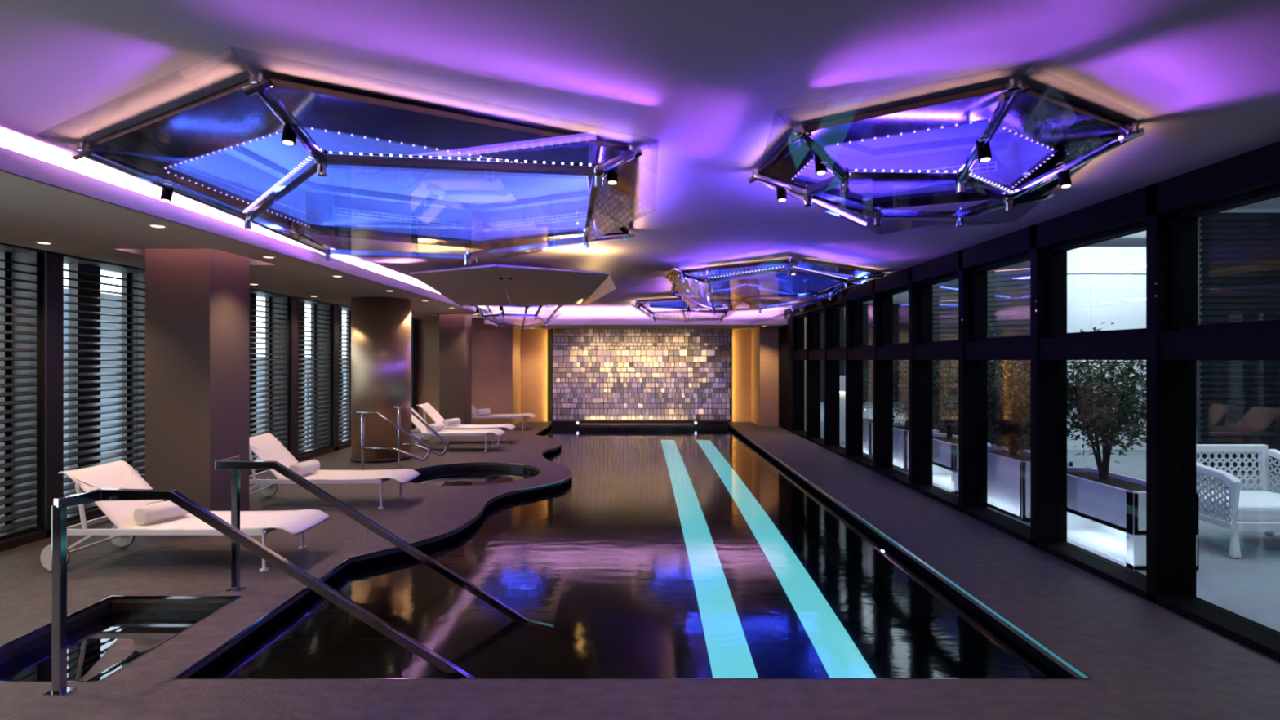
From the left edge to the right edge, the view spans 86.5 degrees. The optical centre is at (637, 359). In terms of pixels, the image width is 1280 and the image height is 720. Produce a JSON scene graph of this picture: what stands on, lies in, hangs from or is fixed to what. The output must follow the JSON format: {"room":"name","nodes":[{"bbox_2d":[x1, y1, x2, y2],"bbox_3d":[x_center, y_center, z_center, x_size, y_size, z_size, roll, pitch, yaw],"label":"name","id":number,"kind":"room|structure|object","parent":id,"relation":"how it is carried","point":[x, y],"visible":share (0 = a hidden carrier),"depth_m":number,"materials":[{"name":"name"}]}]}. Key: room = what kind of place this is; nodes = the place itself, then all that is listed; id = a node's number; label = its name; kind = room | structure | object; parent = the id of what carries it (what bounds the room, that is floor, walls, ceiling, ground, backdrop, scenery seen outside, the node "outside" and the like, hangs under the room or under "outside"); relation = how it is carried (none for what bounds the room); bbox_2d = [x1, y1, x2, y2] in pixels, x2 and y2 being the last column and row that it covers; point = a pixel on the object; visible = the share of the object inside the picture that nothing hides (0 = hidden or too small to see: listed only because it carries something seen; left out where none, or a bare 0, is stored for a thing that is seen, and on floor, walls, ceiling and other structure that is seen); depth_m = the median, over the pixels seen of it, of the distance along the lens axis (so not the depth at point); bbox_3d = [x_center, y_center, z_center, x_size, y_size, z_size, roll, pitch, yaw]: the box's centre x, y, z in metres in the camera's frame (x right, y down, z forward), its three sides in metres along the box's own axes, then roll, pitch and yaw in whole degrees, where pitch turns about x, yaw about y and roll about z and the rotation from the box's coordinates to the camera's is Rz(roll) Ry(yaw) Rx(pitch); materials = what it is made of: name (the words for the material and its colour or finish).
{"room":"spa","nodes":[
{"label":"spa","id":0,"kind":"room"},
{"bbox_2d":[0,603,227,664],"bbox_3d":[-3.120,2.123,3.990,0.880,0.955,1.220,0,0,0],"label":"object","id":1,"kind":"structure","parent":0,"point":[46,637],"depth_m":4.60,"materials":[{"name":"tile"}]},
{"bbox_2d":[0,611,214,680],"bbox_3d":[-3.120,1.700,3.990,0.880,0.001,1.220,0,0,0],"label":"water","id":2,"kind":"object","parent":1,"relation":"in","point":[100,646],"visible":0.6,"depth_m":4.04,"materials":[{"name":"black liquid"}]},
{"bbox_2d":[0,242,417,551],"bbox_3d":[-5.515,0.310,6.800,0.410,2.580,21.600,0,0,0],"label":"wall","id":3,"kind":"structure","parent":0,"point":[51,263],"depth_m":6.24,"materials":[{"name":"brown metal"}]},
{"bbox_2d":[0,251,9,526],"bbox_3d":[-5.650,0.282,5.475,0.100,2.495,1.270,0,0,0],"label":"window","id":4,"kind":"structure","parent":3,"relation":"in","point":[3,255],"depth_m":6.06,"materials":[{"name":"clear glass"}]},
{"bbox_2d":[0,248,40,540],"bbox_3d":[-5.410,0.282,5.475,0.090,2.495,1.270,0,0,0],"label":"blind","id":5,"kind":"object","parent":3,"relation":"attached to","point":[33,341],"visible":1,"depth_m":6.01,"materials":[{"name":"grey metal"}]},
{"bbox_2d":[68,263,130,512],"bbox_3d":[-5.650,0.282,6.925,0.100,2.495,1.270,0,0,0],"label":"window","id":6,"kind":"structure","parent":3,"relation":"in","point":[82,268],"depth_m":6.94,"materials":[{"name":"clear glass"}]},
{"bbox_2d":[63,259,145,521],"bbox_3d":[-5.410,0.282,6.925,0.090,2.495,1.270,0,0,0],"label":"blind","id":7,"kind":"object","parent":6,"relation":"attached to","point":[70,486],"visible":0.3,"depth_m":6.84,"materials":[{"name":"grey metal"}]},
{"bbox_2d":[248,293,271,460],"bbox_3d":[-5.650,0.282,9.825,0.100,2.495,1.270,0,0,0],"label":"window","id":8,"kind":"structure","parent":3,"relation":"in","point":[252,295],"depth_m":9.98,"materials":[{"name":"clear glass"}]},
{"bbox_2d":[248,290,288,470],"bbox_3d":[-5.410,0.282,9.825,0.090,2.495,1.270,0,0,0],"label":"blind","id":9,"kind":"object","parent":8,"relation":"attached to","point":[285,300],"visible":0.55,"depth_m":10.12,"materials":[{"name":"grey metal"}]},
{"bbox_2d":[297,301,315,453],"bbox_3d":[-5.650,0.282,11.275,0.100,2.495,1.270,0,0,0],"label":"window","id":10,"kind":"structure","parent":3,"relation":"in","point":[313,306],"depth_m":11.42,"materials":[{"name":"clear glass"}]},
{"bbox_2d":[297,299,331,456],"bbox_3d":[-5.410,0.282,11.275,0.090,2.495,1.270,0,0,0],"label":"blind","id":11,"kind":"object","parent":10,"relation":"attached to","point":[327,350],"visible":0.7,"depth_m":11.44,"materials":[{"name":"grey metal"}]},
{"bbox_2d":[338,308,350,441],"bbox_3d":[-5.650,0.282,12.725,0.100,2.495,1.270,0,0,0],"label":"window","id":12,"kind":"structure","parent":3,"relation":"in","point":[340,309],"depth_m":13.31,"materials":[{"name":"clear glass"}]},
{"bbox_2d":[338,312,351,444],"bbox_3d":[-5.410,0.282,12.725,0.090,2.495,1.270,0,0,0],"label":"blind","id":13,"kind":"object","parent":12,"relation":"attached to","point":[340,363],"visible":0.27,"depth_m":12.54,"materials":[{"name":"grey metal"}]},
{"bbox_2d":[411,320,413,423],"bbox_3d":[-5.410,0.282,15.650,0.090,2.495,1.320,0,0,0],"label":"blind","id":14,"kind":"object","parent":3,"relation":"attached to","point":[412,321],"visible":0.23,"depth_m":16.27,"materials":[{"name":"brown metal"}]},
{"bbox_2d":[0,169,492,319],"bbox_3d":[-4.590,-1.090,6.800,2.620,0.220,21.600,0,0,0],"label":"ceiling","id":15,"kind":"structure","parent":0,"point":[31,211],"depth_m":5.61,"materials":[{"name":"beige paint"}]},
{"bbox_2d":[35,240,53,244],"bbox_3d":[-4.950,-0.976,5.670,0.120,0.008,0.120,0,0,0],"label":"recessed light","id":16,"kind":"object","parent":15,"relation":"in","point":[37,242],"visible":1,"depth_m":5.65,"materials":[{"name":"white"}]},
{"bbox_2d":[147,223,167,227],"bbox_3d":[-3.500,-0.976,4.960,0.120,0.008,0.120,0,0,0],"label":"recessed light","id":17,"kind":"object","parent":15,"relation":"in","point":[149,224],"visible":1,"depth_m":4.94,"materials":[{"name":"white metal"}]},
{"bbox_2d":[0,146,493,315],"bbox_3d":[-3.290,-1.040,5.725,0.020,0.120,19.450,0,0,0],"label":"light","id":18,"kind":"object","parent":15,"relation":"attached to","point":[11,162],"depth_m":4.75,"materials":[{"name":"grey paint"}]},
{"bbox_2d":[262,255,275,257],"bbox_3d":[-3.500,-0.976,6.450,0.120,0.008,0.120,0,0,0],"label":"recessed light","id":19,"kind":"object","parent":15,"relation":"in","point":[264,256],"visible":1,"depth_m":6.41,"materials":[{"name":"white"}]},
{"bbox_2d":[417,319,520,425],"bbox_3d":[-4.465,0.200,17.025,2.870,2.800,1.150,0,0,0],"label":"wall","id":20,"kind":"structure","parent":0,"point":[495,350],"depth_m":16.45,"materials":[{"name":"beige paint"}]},
{"bbox_2d":[520,328,547,422],"bbox_3d":[-2.685,0.200,17.640,0.690,2.800,0.080,0,0,0],"label":"wall","id":21,"kind":"structure","parent":0,"point":[534,342],"depth_m":17.60,"materials":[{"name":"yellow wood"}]},
{"bbox_2d":[186,425,1076,678],"bbox_3d":[-0.522,2.348,10.330,5.585,1.405,13.840,0,0,0],"label":"pool edge","id":22,"kind":"structure","parent":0,"point":[209,667],"depth_m":5.48,"materials":[{"name":"tile"}]},
{"bbox_2d":[409,469,537,485],"bbox_3d":[-2.340,1.700,9.630,1.950,0.001,1.950,0,0,0],"label":"water","id":23,"kind":"object","parent":22,"relation":"in","point":[464,477],"visible":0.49,"depth_m":9.87,"materials":[{"name":"black liquid"}]},
{"bbox_2d":[201,427,1062,678],"bbox_3d":[-0.031,1.700,10.330,4.602,0.001,13.840,0,0,0],"label":"pool water","id":24,"kind":"object","parent":22,"relation":"in","point":[664,554],"visible":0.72,"depth_m":4.94,"materials":[{"name":"black liquid"}]},
{"bbox_2d":[0,0,1279,310],"bbox_3d":[0.035,-1.325,5.875,7.170,0.330,19.750,0,0,0],"label":"ceiling","id":25,"kind":"structure","parent":0,"point":[708,91],"depth_m":2.92,"materials":[{"name":"grey paint"}]},
{"bbox_2d":[71,71,642,265],"bbox_3d":[-1.514,-1.012,4.875,3.274,0.275,4.979,0,0,0],"label":"ceiling light","id":26,"kind":"object","parent":25,"relation":"attached to","point":[260,105],"visible":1,"depth_m":3.47,"materials":[{"name":"grey mirror"}]},
{"bbox_2d":[333,207,461,227],"bbox_3d":[-2.172,-1.298,6.223,1.133,0.064,0.008,0,0,-33],"label":"ceiling vent","id":27,"kind":"object","parent":25,"relation":"in","point":[362,214],"depth_m":6.20,"materials":[{"name":"white"}]},
{"bbox_2d":[409,264,615,306],"bbox_3d":[-1.524,-1.000,9.065,2.239,0.320,5.048,0,0,-8],"label":"ceiling panel","id":28,"kind":"object","parent":25,"relation":"hanging from","point":[482,285],"visible":1,"depth_m":8.11,"materials":[{"name":"beige paint"}]},
{"bbox_2d":[474,295,562,330],"bbox_3d":[-2.350,-0.882,13.313,1.614,0.535,2.835,0,0,0],"label":"ceiling light","id":29,"kind":"object","parent":25,"relation":"attached to","point":[478,310],"visible":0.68,"depth_m":13.72,"materials":[{"name":"grey metal"}]},
{"bbox_2d":[497,211,586,228],"bbox_3d":[-0.904,-1.298,6.327,1.007,0.064,0.008,0,0,27],"label":"ceiling vent","id":30,"kind":"object","parent":25,"relation":"in","point":[560,218],"depth_m":6.32,"materials":[{"name":"white"}]},
{"bbox_2d":[484,310,784,324],"bbox_3d":[0.035,-1.005,15.765,7.170,0.350,0.030,0,0,0],"label":"trim","id":31,"kind":"structure","parent":25,"relation":"attached to","point":[544,314],"depth_m":15.75,"materials":[{"name":"grey paint"}]},
{"bbox_2d":[629,297,742,323],"bbox_3d":[0.951,-0.973,13.713,2.212,0.355,3.033,0,0,0],"label":"ceiling light","id":32,"kind":"object","parent":25,"relation":"attached to","point":[730,304],"visible":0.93,"depth_m":13.22,"materials":[{"name":"grey metal"}]},
{"bbox_2d":[665,258,886,314],"bbox_3d":[1.803,-0.900,9.878,2.946,0.500,5.814,0,0,0],"label":"ceiling light","id":33,"kind":"object","parent":25,"relation":"attached to","point":[686,282],"visible":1,"depth_m":8.65,"materials":[{"name":"grey metal"}]},
{"bbox_2d":[747,77,1145,233],"bbox_3d":[1.636,-1.012,3.966,1.953,0.275,2.882,0,0,15],"label":"ceiling light","id":34,"kind":"object","parent":25,"relation":"attached to","point":[1076,135],"visible":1,"depth_m":3.45,"materials":[{"name":"grey metal"}]},
{"bbox_2d":[0,420,1279,719],"bbox_3d":[-1.140,1.623,7.100,9.520,0.045,22.200,0,0,0],"label":"floor","id":35,"kind":"structure","parent":0,"point":[1143,660],"depth_m":3.94,"materials":[{"name":"stone"}]},
{"bbox_2d":[0,595,242,682],"bbox_3d":[-3.121,1.606,3.989,0.887,0.020,1.227,0,0,0],"label":"trim","id":36,"kind":"structure","parent":35,"relation":"on","point":[235,597],"depth_m":4.37,"materials":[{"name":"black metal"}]},
{"bbox_2d":[40,460,329,571],"bbox_3d":[-3.561,1.224,5.470,1.900,0.752,0.710,0,0,0],"label":"sun lounger","id":37,"kind":"object","parent":35,"relation":"on","point":[118,474],"visible":0.81,"depth_m":5.35,"materials":[{"name":"white metal"}]},
{"bbox_2d":[133,500,188,524],"bbox_3d":[-3.798,1.203,5.439,0.143,0.145,0.370,0,0,18],"label":"rolled towel","id":38,"kind":"object","parent":37,"relation":"on","point":[144,514],"visible":0.78,"depth_m":5.34,"materials":[{"name":"white fabric"}]},
{"bbox_2d":[145,248,248,511],"bbox_3d":[-4.195,0.200,6.515,0.598,2.800,0.638,0,0,0],"label":"square column","id":39,"kind":"structure","parent":35,"relation":"on","point":[197,300],"depth_m":6.20,"materials":[{"name":"brown paint"}]},
{"bbox_2d":[41,488,475,697],"bbox_3d":[-1.689,1.247,3.354,2.282,1.182,0.248,0,0,0],"label":"handrail","id":40,"kind":"object","parent":35,"relation":"on","point":[59,510],"visible":0.87,"depth_m":3.44,"materials":[{"name":"silver metal"}]},
{"bbox_2d":[248,432,420,509],"bbox_3d":[-3.481,1.224,7.620,1.900,0.752,0.710,0,0,0],"label":"sun lounger","id":41,"kind":"object","parent":35,"relation":"on","point":[266,446],"visible":0.65,"depth_m":7.59,"materials":[{"name":"white metal"}]},
{"bbox_2d":[288,459,319,475],"bbox_3d":[-3.718,1.203,7.590,0.143,0.145,0.370,0,0,8],"label":"rolled towel","id":42,"kind":"object","parent":41,"relation":"on","point":[313,465],"visible":0.86,"depth_m":7.53,"materials":[{"name":"white fabric"}]},
{"bbox_2d":[215,454,529,621],"bbox_3d":[-1.694,1.246,4.591,2.292,1.183,0.338,0,0,0],"label":"handrail","id":43,"kind":"object","parent":35,"relation":"on","point":[233,463],"visible":0.85,"depth_m":4.42,"materials":[{"name":"silver metal"}]},
{"bbox_2d":[350,297,412,463],"bbox_3d":[-4.140,0.305,11.000,0.940,2.590,0.940,0,0,0],"label":"steel column","id":44,"kind":"structure","parent":35,"relation":"on","point":[381,326],"depth_m":10.61,"materials":[{"name":"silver metal"}]},
{"bbox_2d":[356,411,431,470],"bbox_3d":[-3.361,1.156,9.400,1.038,0.888,0.100,0,0,0],"label":"handrail","id":45,"kind":"object","parent":35,"relation":"on","point":[362,448],"visible":0.84,"depth_m":9.38,"materials":[{"name":"silver metal"}]},
{"bbox_2d":[393,406,449,466],"bbox_3d":[-3.241,1.146,10.200,0.838,0.908,0.100,0,0,0],"label":"handrail","id":46,"kind":"object","parent":35,"relation":"on","point":[399,443],"visible":1,"depth_m":10.18,"materials":[{"name":"silver metal"}]},
{"bbox_2d":[439,314,471,424],"bbox_3d":[-4.050,0.200,15.150,0.568,2.800,0.608,0,0,0],"label":"square column","id":47,"kind":"structure","parent":35,"relation":"on","point":[455,330],"depth_m":14.85,"materials":[{"name":"brown paint"}]},
{"bbox_2d":[411,407,505,451],"bbox_3d":[-3.381,1.224,12.200,1.900,0.752,0.710,0,0,0],"label":"sun lounger","id":48,"kind":"object","parent":35,"relation":"on","point":[421,428],"visible":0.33,"depth_m":12.13,"materials":[{"name":"white metal"}]},
{"bbox_2d":[426,422,444,432],"bbox_3d":[-3.618,1.203,12.169,0.143,0.145,0.370,0,0,16],"label":"rolled towel","id":49,"kind":"object","parent":48,"relation":"on","point":[438,426],"visible":0.81,"depth_m":12.10,"materials":[{"name":"white fabric"}]},
{"bbox_2d":[414,402,515,444],"bbox_3d":[-3.361,1.224,13.200,1.900,0.752,0.710,0,0,0],"label":"sun lounger","id":50,"kind":"object","parent":35,"relation":"on","point":[428,408],"visible":0.6,"depth_m":13.16,"materials":[{"name":"white fabric"}]},
{"bbox_2d":[442,417,461,426],"bbox_3d":[-3.599,1.203,13.169,0.143,0.145,0.370,0,0,24],"label":"rolled towel","id":51,"kind":"object","parent":50,"relation":"on","point":[455,421],"visible":0.99,"depth_m":13.10,"materials":[{"name":"white fabric"}]},
{"bbox_2d":[408,462,542,485],"bbox_3d":[-2.340,1.606,9.630,1.958,0.014,1.958,0,0,0],"label":"trim","id":52,"kind":"structure","parent":35,"relation":"on","point":[461,463],"depth_m":10.37,"materials":[{"name":"black stone"}]},
{"bbox_2d":[471,404,536,430],"bbox_3d":[-3.361,1.224,15.900,1.900,0.752,0.710,0,0,0],"label":"sun lounger","id":53,"kind":"object","parent":35,"relation":"on","point":[473,409],"visible":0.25,"depth_m":15.67,"materials":[{"name":"white fabric"}]},
{"bbox_2d":[475,408,491,415],"bbox_3d":[-3.599,1.203,15.869,0.143,0.145,0.370,0,0,32],"label":"rolled towel","id":54,"kind":"object","parent":53,"relation":"on","point":[486,411],"visible":1,"depth_m":15.79,"materials":[{"name":"white fabric"}]},
{"bbox_2d":[172,423,1091,679],"bbox_3d":[-0.031,1.606,10.329,4.609,0.020,13.847,0,0,0],"label":"trim","id":55,"kind":"structure","parent":35,"relation":"on","point":[1061,660],"depth_m":3.65,"materials":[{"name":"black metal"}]},
{"bbox_2d":[547,328,732,420],"bbox_3d":[-0.850,0.900,17.950,10.100,4.400,0.100,0,0,0],"label":"wall","id":56,"kind":"structure","parent":0,"point":[549,331],"depth_m":17.90,"materials":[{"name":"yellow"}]},
{"bbox_2d":[493,319,787,328],"bbox_3d":[0.170,-0.865,16.500,6.900,0.130,2.200,0,0,0],"label":"ceiling","id":57,"kind":"structure","parent":0,"point":[552,323],"depth_m":15.40,"materials":[{"name":"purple paint"}]},
{"bbox_2d":[552,328,730,421],"bbox_3d":[0.100,0.375,17.328,4.540,2.350,0.183,0,0,0],"label":"tiled wall","id":58,"kind":"structure","parent":0,"point":[598,374],"depth_m":17.28,"materials":[{"name":"grey tile"}]},
{"bbox_2d":[551,422,728,431],"bbox_3d":[0.055,2.270,16.795,4.410,1.460,0.890,0,0,0],"label":"trim","id":59,"kind":"structure","parent":58,"relation":"attached to","point":[554,424],"depth_m":17.00,"materials":[{"name":"tile"}]},
{"bbox_2d":[551,419,728,427],"bbox_3d":[0.055,1.570,16.785,4.410,0.100,0.910,0,0,0],"label":"trim","id":60,"kind":"structure","parent":58,"relation":"attached to","point":[581,424],"depth_m":16.88,"materials":[{"name":"stone"}]},
{"bbox_2d":[732,328,751,422],"bbox_3d":[2.780,0.200,17.640,0.640,2.800,0.080,0,0,0],"label":"wall","id":61,"kind":"structure","parent":0,"point":[741,338],"depth_m":17.60,"materials":[{"name":"yellow paint"}]},
{"bbox_2d":[751,317,806,426],"bbox_3d":[3.575,0.200,17.000,1.250,2.800,1.200,0,0,0],"label":"wall","id":62,"kind":"structure","parent":0,"point":[765,340],"depth_m":16.40,"materials":[{"name":"brown paint"}]},
{"bbox_2d":[820,303,908,401],"bbox_3d":[9.830,-0.300,25.950,12.340,3.800,0.100,0,0,0],"label":"wall","id":63,"kind":"structure","parent":0,"point":[900,311],"depth_m":25.90,"materials":[{"name":"grey"}]},
{"bbox_2d":[933,260,1030,449],"bbox_3d":[6.288,-0.250,13.041,0.070,3.700,2.360,0,0,-36],"label":"wall","id":64,"kind":"structure","parent":0,"point":[1008,286],"depth_m":12.50,"materials":[{"name":"grey"}]},
{"bbox_2d":[778,141,1279,662],"bbox_3d":[3.530,0.220,6.200,0.260,2.760,20.400,0,0,0],"label":"wall","id":65,"kind":"structure","parent":0,"point":[1169,582],"depth_m":5.79,"materials":[{"name":"black metal"}]},
{"bbox_2d":[791,314,806,351],"bbox_3d":[3.507,0.297,14.319,0.226,2.505,1.228,0,0,0],"label":"window","id":66,"kind":"structure","parent":65,"relation":"in","point":[799,318],"depth_m":14.86,"materials":[{"name":"black metal"}]},
{"bbox_2d":[812,309,823,350],"bbox_3d":[3.507,0.297,13.014,0.226,2.505,1.218,0,0,0],"label":"window","id":67,"kind":"structure","parent":65,"relation":"in","point":[815,315],"depth_m":13.55,"materials":[{"name":"black metal"}]},
{"bbox_2d":[824,303,844,349],"bbox_3d":[3.507,0.297,11.729,0.226,2.505,1.188,0,0,0],"label":"window","id":68,"kind":"structure","parent":65,"relation":"in","point":[834,310],"depth_m":12.25,"materials":[{"name":"black metal"}]},
{"bbox_2d":[846,296,872,348],"bbox_3d":[3.507,0.297,10.444,0.226,2.505,1.218,0,0,0],"label":"window","id":69,"kind":"structure","parent":65,"relation":"in","point":[857,304],"depth_m":10.98,"materials":[{"name":"black metal"}]},
{"bbox_2d":[874,286,908,346],"bbox_3d":[3.507,0.297,9.139,0.226,2.505,1.228,0,0,0],"label":"window","id":70,"kind":"structure","parent":65,"relation":"in","point":[886,296],"depth_m":9.68,"materials":[{"name":"black metal"}]},
{"bbox_2d":[911,272,958,344],"bbox_3d":[3.507,0.297,7.824,0.226,2.505,1.238,0,0,0],"label":"window","id":71,"kind":"structure","parent":65,"relation":"in","point":[925,286],"depth_m":8.38,"materials":[{"name":"black metal"}]},
{"bbox_2d":[961,253,1030,342],"bbox_3d":[3.507,0.297,6.504,0.226,2.505,1.238,0,0,0],"label":"window","id":72,"kind":"structure","parent":65,"relation":"in","point":[979,273],"depth_m":7.06,"materials":[{"name":"black metal"}]},
{"bbox_2d":[1035,221,1146,337],"bbox_3d":[3.507,0.297,5.174,0.226,2.505,1.258,0,0,0],"label":"window","id":73,"kind":"structure","parent":65,"relation":"in","point":[1057,255],"depth_m":5.74,"materials":[{"name":"black metal"}]},
{"bbox_2d":[1155,184,1279,331],"bbox_3d":[3.507,0.297,3.849,0.226,2.505,1.228,0,0,0],"label":"window","id":74,"kind":"structure","parent":65,"relation":"in","point":[1184,224],"depth_m":4.39,"materials":[{"name":"black metal"}]},
{"bbox_2d":[804,401,1279,631],"bbox_3d":[9.830,1.653,11.000,12.340,0.095,30.000,0,0,0],"label":"floor","id":75,"kind":"structure","parent":0,"point":[1248,586],"depth_m":5.45,"materials":[{"name":"stone"}]},
{"bbox_2d":[840,375,844,443],"bbox_3d":[3.950,0.955,13.300,0.420,1.290,0.420,0,0,0],"label":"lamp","id":76,"kind":"object","parent":75,"relation":"on","point":[842,377],"visible":0.13,"depth_m":13.14,"materials":[{"name":"white glass"}]},
{"bbox_2d":[862,417,898,457],"bbox_3d":[4.020,1.300,11.505,0.500,0.560,0.890,0,0,0],"label":"planter","id":77,"kind":"object","parent":75,"relation":"on","point":[867,422],"visible":0.3,"depth_m":11.16,"materials":[{"name":"white"}]},
{"bbox_2d":[862,360,899,417],"bbox_3d":[4.128,0.426,11.510,0.794,1.289,1.285,0,0,14],"label":"potted shrub","id":78,"kind":"object","parent":77,"relation":"on","point":[865,366],"visible":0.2,"depth_m":11.58,"materials":[{"name":"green plant"}]},
{"bbox_2d":[893,423,939,471],"bbox_3d":[4.020,1.290,10.175,0.500,0.580,1.150,0,0,0],"label":"planter","id":79,"kind":"object","parent":75,"relation":"on","point":[900,435],"visible":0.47,"depth_m":9.74,"materials":[{"name":"white"}]},
{"bbox_2d":[869,341,937,428],"bbox_3d":[4.119,0.331,10.251,0.836,1.427,1.471,0,0,-8],"label":"potted shrub","id":80,"kind":"object","parent":79,"relation":"on","point":[904,389],"visible":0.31,"depth_m":10.21,"materials":[{"name":"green plant"}]},
{"bbox_2d":[933,433,995,493],"bbox_3d":[4.020,1.305,8.750,0.500,0.590,1.300,0,0,0],"label":"planter","id":81,"kind":"object","parent":75,"relation":"on","point":[945,452],"visible":0.45,"depth_m":8.46,"materials":[{"name":"white"}]},
{"bbox_2d":[906,333,1004,439],"bbox_3d":[4.142,0.360,8.753,0.931,1.386,1.824,0,0,-4],"label":"potted tree","id":82,"kind":"object","parent":81,"relation":"on","point":[945,395],"visible":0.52,"depth_m":8.87,"materials":[{"name":"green plant"}]},
{"bbox_2d":[933,360,999,435],"bbox_3d":[5.535,0.608,12.182,1.325,1.988,1.450,0,0,0],"label":"shrub","id":83,"kind":"object","parent":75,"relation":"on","point":[944,431],"visible":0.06,"depth_m":12.22,"materials":[{"name":"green plant"}]},
{"bbox_2d":[987,445,1072,520],"bbox_3d":[4.020,1.290,7.285,0.500,0.580,1.230,0,0,0],"label":"planter","id":84,"kind":"object","parent":75,"relation":"on","point":[1008,476],"visible":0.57,"depth_m":6.96,"materials":[{"name":"white"}]},
{"bbox_2d":[951,323,1069,456],"bbox_3d":[3.975,0.365,7.483,1.187,1.553,1.645,0,0,-24],"label":"potted shrub","id":85,"kind":"object","parent":84,"relation":"in","point":[1015,415],"visible":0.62,"depth_m":7.28,"materials":[{"name":"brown plant"}]},
{"bbox_2d":[1066,466,1199,570],"bbox_3d":[4.020,1.305,5.810,0.500,0.590,1.280,0,0,0],"label":"planter","id":86,"kind":"object","parent":75,"relation":"on","point":[1106,518],"visible":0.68,"depth_m":5.60,"materials":[{"name":"white"}]},
{"bbox_2d":[1066,321,1199,479],"bbox_3d":[4.159,0.350,5.957,0.995,1.409,1.795,0,0,9],"label":"potted tree","id":87,"kind":"object","parent":86,"relation":"on","point":[1082,397],"visible":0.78,"depth_m":5.82,"materials":[{"name":"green plant"}]},
{"bbox_2d":[1195,444,1279,558],"bbox_3d":[5.320,1.193,5.911,1.030,0.816,0.859,0,0,0],"label":"wicker armchair","id":88,"kind":"object","parent":75,"relation":"on","point":[1249,511],"visible":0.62,"depth_m":5.78,"materials":[{"name":"white"}]},
{"bbox_2d":[1195,490,1279,521],"bbox_3d":[5.320,1.255,5.875,0.880,0.130,0.710,0,0,0],"label":"seat cushion","id":89,"kind":"object","parent":88,"relation":"on","point":[1252,505],"depth_m":5.58,"materials":[{"name":"white fabric"}]},
{"bbox_2d":[862,196,1279,303],"bbox_3d":[9.830,-2.200,11.000,12.340,0.100,30.000,0,0,0],"label":"ceiling","id":90,"kind":"structure","parent":0,"point":[1139,239],"depth_m":11.98,"materials":[{"name":"white paint"}]},
{"bbox_2d":[1066,246,1146,450],"bbox_3d":[8.425,-0.200,12.020,2.842,3.592,0.040,0,0,0],"label":"wall","id":91,"kind":"structure","parent":0,"point":[1104,284],"depth_m":12.00,"materials":[{"name":"white"}]},
{"bbox_2d":[1066,361,1146,363],"bbox_3d":[8.425,-0.200,12.070,2.850,3.600,0.060,0,0,0],"label":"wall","id":92,"kind":"structure","parent":0,"point":[1068,362],"depth_m":12.04,"materials":[{"name":"grey"}]},
{"bbox_2d":[1195,360,1197,426],"bbox_3d":[13.550,-0.300,11.000,0.100,3.800,30.000,0,0,0],"label":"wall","id":93,"kind":"structure","parent":0,"point":[1196,360],"depth_m":16.42,"materials":[{"name":"grey"}]},
{"bbox_2d":[1197,212,1279,472],"bbox_3d":[10.750,-0.250,9.685,5.500,3.700,0.070,0,0,0],"label":"window pane","id":94,"kind":"structure","parent":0,"point":[1238,253],"depth_m":9.66,"materials":[{"name":"grey"}]},
{"label":"outside","id":95,"kind":"structure","parent":0,"visible":0},
{"bbox_2d":[63,288,121,508],"bbox_3d":[-18.975,3.800,17.500,6.050,11.600,19.000,0,0,0],"label":"office block","id":96,"kind":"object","parent":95,"point":[103,302],"visible":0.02,"depth_m":20.52,"materials":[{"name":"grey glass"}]},
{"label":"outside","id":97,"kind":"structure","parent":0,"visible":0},
{"bbox_2d":[256,355,346,459],"bbox_3d":[-22.975,4.700,44.000,6.050,9.800,32.000,0,0,0],"label":"office block","id":98,"kind":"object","parent":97,"point":[257,357],"visible":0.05,"depth_m":40.88,"materials":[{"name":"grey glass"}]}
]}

